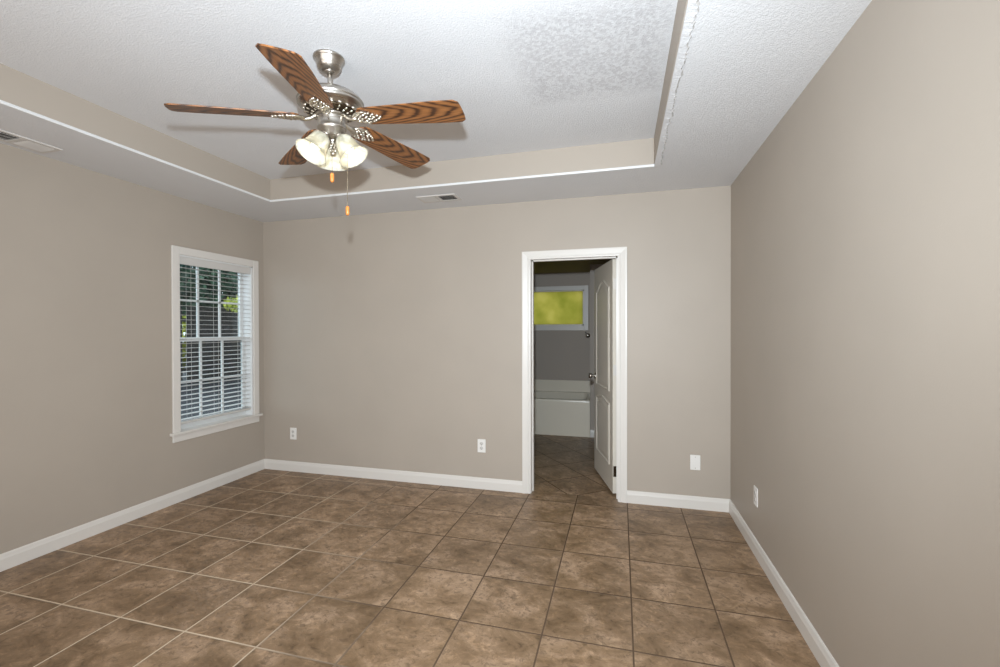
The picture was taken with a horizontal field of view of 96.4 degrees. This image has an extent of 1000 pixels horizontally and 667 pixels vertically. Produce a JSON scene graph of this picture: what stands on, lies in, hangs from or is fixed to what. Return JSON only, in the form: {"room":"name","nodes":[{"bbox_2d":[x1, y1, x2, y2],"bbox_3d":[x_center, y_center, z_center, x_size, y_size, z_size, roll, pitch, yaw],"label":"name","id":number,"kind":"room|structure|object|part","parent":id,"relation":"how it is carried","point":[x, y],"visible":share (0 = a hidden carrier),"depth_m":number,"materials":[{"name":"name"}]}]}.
{"room":"empty bedroom","nodes":[
{"label":"empty bedroom","id":0,"kind":"room"},
{"bbox_2d":[0,143,264,553],"bbox_3d":[-2.998,-0.056,2.243,0.130,2.825,4.834,0,0,15],"label":"wall","id":1,"kind":"structure","parent":0,"point":[86,321],"depth_m":2.98,"materials":[{"name":"beige paint"}]},
{"bbox_2d":[0,459,264,571],"bbox_3d":[-2.926,1.308,2.234,0.013,0.096,4.574,0,0,15],"label":"baseboard","id":2,"kind":"structure","parent":1,"relation":"attached to","point":[20,555],"depth_m":3.12,"materials":[{"name":"white wood"}]},
{"bbox_2d":[170,245,262,442],"bbox_3d":[-2.534,0.081,3.958,0.195,1.560,0.913,0,0,15],"label":"window","id":3,"kind":"structure","parent":1,"relation":"in","point":[248,311],"depth_m":4.04,"materials":[{"name":"white wood"}]},
{"bbox_3d":[-2.583,-0.280,3.968,0.025,0.690,0.721,0,0,15],"label":"sash","id":4,"kind":"part","parent":3,"relation":"part of","materials":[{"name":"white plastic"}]},
{"bbox_3d":[-2.556,0.401,3.966,0.025,0.740,0.721,0,0,15],"label":"sash","id":5,"kind":"part","parent":3,"relation":"part of","materials":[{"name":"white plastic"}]},
{"bbox_2d":[180,256,250,424],"bbox_3d":[-2.507,0.054,3.950,0.058,1.358,0.717,0,0,15],"label":"window blind","id":6,"kind":"object","parent":3,"relation":"attached to","point":[183,260],"visible":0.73,"depth_m":3.92,"materials":[{"name":"grey plastic"}]},
{"bbox_3d":[-2.575,0.076,3.702,0.053,1.298,0.002,0,0,15],"label":"ladder cord","id":7,"kind":"part","parent":6,"relation":"part of","materials":[{"name":"grey plastic"}]},
{"bbox_3d":[-2.508,0.074,3.951,0.053,1.298,0.002,0,0,15],"label":"ladder cord","id":8,"kind":"part","parent":6,"relation":"part of","materials":[{"name":"white fabric"}]},
{"bbox_3d":[-2.506,0.723,3.955,0.048,0.020,0.715,0,0,15],"label":"rail","id":9,"kind":"part","parent":6,"relation":"part of","materials":[{"name":"grey plastic"}]},
{"bbox_3d":[-2.441,0.072,4.199,0.053,1.298,0.002,0,0,15],"label":"ladder cord","id":10,"kind":"part","parent":6,"relation":"part of","materials":[{"name":"white fabric"}]},
{"bbox_3d":[-2.490,0.794,3.952,0.108,0.022,0.913,0,0,15],"label":"sill","id":11,"kind":"part","parent":3,"relation":"part of","materials":[{"name":"white wood"}]},
{"bbox_2d":[0,434,820,666],"bbox_3d":[-0.494,1.405,3.054,4.544,0.120,7.680,0,0,15],"label":"floor","id":12,"kind":"structure","parent":0,"point":[265,567],"depth_m":2.41,"materials":[{"name":"brown tile"}]},
{"bbox_2d":[534,379,589,436],"bbox_3d":[0.501,1.002,6.252,1.536,0.635,0.776,0,0,15],"label":"bathtub","id":13,"kind":"object","parent":12,"relation":"on","point":[561,407],"visible":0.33,"depth_m":5.83,"materials":[{"name":"white ceramic"}]},
{"bbox_2d":[0,0,871,221],"bbox_3d":[-0.907,-1.277,1.671,4.208,0.385,4.574,0,0,15],"label":"ceiling","id":14,"kind":"structure","parent":0,"point":[524,75],"depth_m":2.14,"materials":[{"name":"white paint"}]},
{"bbox_2d":[0,129,62,152],"bbox_3d":[-2.705,-1.080,2.503,0.168,0.012,0.332,0,0,15],"label":"ceiling vent","id":15,"kind":"object","parent":14,"relation":"in","point":[5,136],"visible":1,"depth_m":2.54,"materials":[{"name":"white metal"}]},
{"bbox_2d":[164,43,465,215],"bbox_3d":[-0.740,-0.915,2.074,1.192,0.715,1.237,0,0,15],"label":"ceiling fan","id":16,"kind":"object","parent":14,"relation":"hanging from","point":[328,147],"visible":1,"depth_m":2.01,"materials":[{"name":"brown wood"}]},
{"bbox_3d":[-1.139,-0.956,1.929,0.498,0.006,0.146,-7,17,-23],"label":"blade","id":17,"kind":"part","parent":16,"relation":"part of","materials":[{"name":"brown wood"}]},
{"bbox_3d":[-0.748,-0.955,1.694,0.146,0.006,0.498,10,6,-6],"label":"blade","id":18,"kind":"part","parent":16,"relation":"part of","materials":[{"name":"brown wood"}]},
{"bbox_3d":[-1.036,-0.981,2.373,0.146,0.006,0.498,-20,10,-40],"label":"blade","id":19,"kind":"part","parent":16,"relation":"part of","materials":[{"name":"brown wood"}]},
{"bbox_3d":[-0.828,-0.856,2.024,0.144,0.111,0.144,32,-26,-20],"label":"lamp shade","id":20,"kind":"part","parent":16,"relation":"part of","materials":[{"name":"white glass"}]},
{"bbox_3d":[-0.824,-0.866,2.029,0.049,0.072,0.049,32,-26,-20],"label":"bulb","id":21,"kind":"part","parent":16,"relation":"part of","materials":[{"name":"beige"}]},
{"bbox_3d":[-0.807,-0.861,2.154,0.144,0.111,0.144,29,35,25],"label":"lamp shade","id":22,"kind":"part","parent":16,"relation":"part of","materials":[{"name":"white glass"}]},
{"bbox_3d":[-0.713,-0.744,2.091,0.003,0.303,0.003,0,0,15],"label":"pull chain","id":23,"kind":"part","parent":16,"relation":"part of","materials":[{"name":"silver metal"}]},
{"bbox_3d":[-0.704,-0.860,2.071,0.144,0.111,0.144,-33,-5,2],"label":"lamp shade","id":24,"kind":"part","parent":16,"relation":"part of","materials":[{"name":"white glass"}]},
{"bbox_3d":[-0.582,-0.994,2.411,0.146,0.006,0.498,-14,-8,30],"label":"blade","id":25,"kind":"part","parent":16,"relation":"part of","materials":[{"name":"brown wood"}]},
{"bbox_3d":[-0.404,-0.978,1.992,0.498,0.006,0.146,3,-8,13],"label":"blade","id":26,"kind":"part","parent":16,"relation":"part of","materials":[{"name":"brown wood"}]},
{"bbox_2d":[0,100,654,201],"bbox_3d":[-0.796,-1.093,2.049,3.036,0.017,2.668,0,0,15],"label":"trim","id":27,"kind":"structure","parent":14,"relation":"attached to","point":[1,101],"depth_m":3.08,"materials":[{"name":"white paint"}]},
{"bbox_2d":[0,0,687,199],"bbox_3d":[-0.795,-1.187,2.048,3.032,0.171,2.660,0,0,15],"label":"tray ceiling border","id":28,"kind":"structure","parent":14,"relation":"attached to","point":[17,88],"depth_m":3.04,"materials":[{"name":"beige paint"}]},
{"bbox_2d":[416,193,461,202],"bbox_3d":[-0.495,-1.094,3.630,0.332,0.012,0.168,0,0,15],"label":"ceiling vent","id":29,"kind":"object","parent":14,"relation":"in","point":[443,197],"visible":1,"depth_m":3.62,"materials":[{"name":"white metal"}]},
{"bbox_2d":[654,0,699,165],"bbox_3d":[0.716,-1.086,1.710,0.065,0.009,2.490,0,0,15],"label":"trim","id":30,"kind":"structure","parent":14,"relation":"attached to","point":[692,9],"depth_m":1.83,"materials":[{"name":"grey"}]},
{"bbox_2d":[263,185,730,498],"bbox_3d":[-0.293,-0.075,3.950,4.208,2.825,0.130,0,0,15],"label":"wall","id":31,"kind":"structure","parent":0,"point":[393,340],"depth_m":3.88,"materials":[{"name":"beige paint"}]},
{"bbox_2d":[290,428,296,439],"bbox_3d":[-2.010,0.973,4.349,0.072,0.114,0.009,0,0,15],"label":"electrical outlet","id":32,"kind":"object","parent":31,"relation":"attached to","point":[293,431],"visible":1,"depth_m":4.34,"materials":[{"name":"white plastic"}]},
{"bbox_2d":[265,459,521,492],"bbox_3d":[-1.075,1.291,4.098,2.618,0.096,0.013,0,0,15],"label":"baseboard","id":33,"kind":"structure","parent":31,"relation":"attached to","point":[316,468],"depth_m":4.05,"materials":[{"name":"white wood"}]},
{"bbox_2d":[478,439,485,452],"bbox_3d":[-0.159,0.967,3.850,0.072,0.114,0.009,0,0,15],"label":"electrical outlet","id":34,"kind":"object","parent":31,"relation":"attached to","point":[481,442],"visible":1,"depth_m":3.85,"materials":[{"name":"white plastic"}]},
{"bbox_2d":[522,247,626,502],"bbox_3d":[0.615,0.350,3.709,0.742,1.975,0.134,0,0,15],"label":"door frame","id":35,"kind":"structure","parent":31,"relation":"attached to","point":[604,257],"depth_m":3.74,"materials":[{"name":"white wood"}]},
{"bbox_2d":[589,259,615,492],"bbox_3d":[0.942,0.350,4.020,0.169,1.932,0.702,0,0,0],"label":"door","id":36,"kind":"structure","parent":31,"relation":"in","point":[604,375],"depth_m":3.90,"materials":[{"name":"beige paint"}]},
{"bbox_3d":[0.940,0.407,4.311,0.169,0.062,0.062,0,0,0],"label":"knob","id":37,"kind":"part","parent":36,"relation":"part of","materials":[{"name":"silver metal"}]},
{"bbox_3d":[0.941,0.007,4.023,0.050,0.965,0.482,0,0,0],"label":"panel","id":38,"kind":"part","parent":36,"relation":"part of","materials":[{"name":"beige paint"}]},
{"bbox_3d":[0.943,0.834,4.029,0.050,0.550,0.482,0,0,0],"label":"panel","id":39,"kind":"part","parent":36,"relation":"part of","materials":[{"name":"beige paint"}]},
{"bbox_2d":[627,490,729,511],"bbox_3d":[1.360,1.289,3.442,0.755,0.096,0.013,0,0,15],"label":"baseboard","id":40,"kind":"structure","parent":31,"relation":"attached to","point":[635,497],"depth_m":3.43,"materials":[{"name":"white wood"}]},
{"bbox_2d":[690,455,699,469],"bbox_3d":[1.488,0.983,3.408,0.072,0.114,0.008,0,0,15],"label":"wall plate","id":41,"kind":"object","parent":31,"relation":"attached to","point":[694,459],"visible":1,"depth_m":3.41,"materials":[{"name":"white plastic"}]},
{"bbox_2d":[534,272,589,380],"bbox_3d":[1.088,0.166,6.543,3.100,2.300,0.100,0,0,15],"label":"wall","id":42,"kind":"structure","parent":0,"point":[558,354],"depth_m":6.54,"materials":[{"name":"beige paint"}]},
{"bbox_2d":[534,285,587,329],"bbox_3d":[0.623,-0.369,6.656,1.369,0.646,0.116,0,0,15],"label":"window","id":43,"kind":"structure","parent":42,"relation":"in","point":[554,309],"depth_m":6.57,"materials":[{"name":"white wood"}]},
{"bbox_3d":[0.624,-0.375,6.659,1.203,0.483,0.004,0,0,15],"label":"pane","id":44,"kind":"part","parent":43,"relation":"part of","materials":[{"name":"yellow"}]},
{"bbox_2d":[534,259,611,273],"bbox_3d":[0.716,-0.923,5.162,3.100,0.100,2.746,0,0,15],"label":"ceiling","id":45,"kind":"structure","parent":0,"point":[573,266],"depth_m":5.86,"materials":[{"name":"brown"}]},
{"bbox_2d":[590,264,602,429],"bbox_3d":[1.861,0.219,5.896,1.272,2.200,0.750,0,0,15],"label":"wall","id":46,"kind":"structure","parent":0,"point":[593,267],"depth_m":5.69,"materials":[{"name":"beige paint"}]},
{"bbox_2d":[730,0,999,666],"bbox_3d":[1.190,-0.059,1.115,0.130,2.825,4.834,0,0,15],"label":"wall","id":47,"kind":"structure","parent":0,"point":[865,225],"depth_m":1.40,"materials":[{"name":"beige paint"}]},
{"bbox_2d":[754,485,757,507],"bbox_3d":[1.549,0.987,2.714,0.009,0.114,0.072,0,0,15],"label":"electrical outlet","id":48,"kind":"object","parent":47,"relation":"attached to","point":[755,487],"visible":1,"depth_m":2.70,"materials":[{"name":"white plastic"}]},
{"bbox_2d":[729,499,838,666],"bbox_3d":[1.125,1.306,1.144,0.013,0.096,4.574,0,0,15],"label":"baseboard","id":49,"kind":"structure","parent":47,"relation":"attached to","point":[810,635],"depth_m":2.18,"materials":[{"name":"white wood"}]},
{"label":"outside","id":50,"kind":"structure","parent":0,"visible":0},
{"bbox_2d":[181,349,240,420],"bbox_3d":[-17.794,1.636,17.748,36.406,0.200,65.000,0,0,15],"label":"ground","id":51,"kind":"structure","parent":50,"point":[184,373],"depth_m":10.89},
{"bbox_2d":[182,315,185,368],"bbox_3d":[-10.447,0.397,13.554,0.807,2.311,4.915,0,0,15],"label":"shrub","id":52,"kind":"object","parent":51,"relation":"on","point":[183,326],"visible":0.02,"depth_m":14.23,"materials":[{"name":"green plant"}]},
{"bbox_2d":[180,264,222,304],"bbox_3d":[-14.415,-1.617,21.596,4.476,6.242,5.174,0,0,33],"label":"evergreen tree","id":53,"kind":"object","parent":51,"relation":"on","point":[181,265],"visible":0.02,"depth_m":19.98,"materials":[{"name":"green plant"}]},
{"bbox_2d":[180,266,237,315],"bbox_3d":[-10.909,-1.101,17.900,4.098,5.244,4.218,0,0,15],"label":"evergreen tree","id":54,"kind":"object","parent":51,"relation":"on","point":[207,297],"visible":0.2,"depth_m":16.44,"materials":[{"name":"green plant"}]},
{"bbox_2d":[180,306,240,384],"bbox_3d":[-8.942,0.349,15.133,0.162,2.364,13.572,0,0,15],"label":"fence","id":55,"kind":"object","parent":51,"relation":"on","point":[205,327],"visible":0.12,"depth_m":14.11,"materials":[{"name":"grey wood"}]},
{"bbox_2d":[223,295,236,312],"bbox_3d":[-8.092,0.109,14.583,1.097,2.854,2.027,0,0,15],"label":"flowering shrub","id":56,"kind":"object","parent":51,"relation":"on","point":[232,300],"visible":0.04,"depth_m":13.89,"materials":[{"name":"green plant"}]}
]}

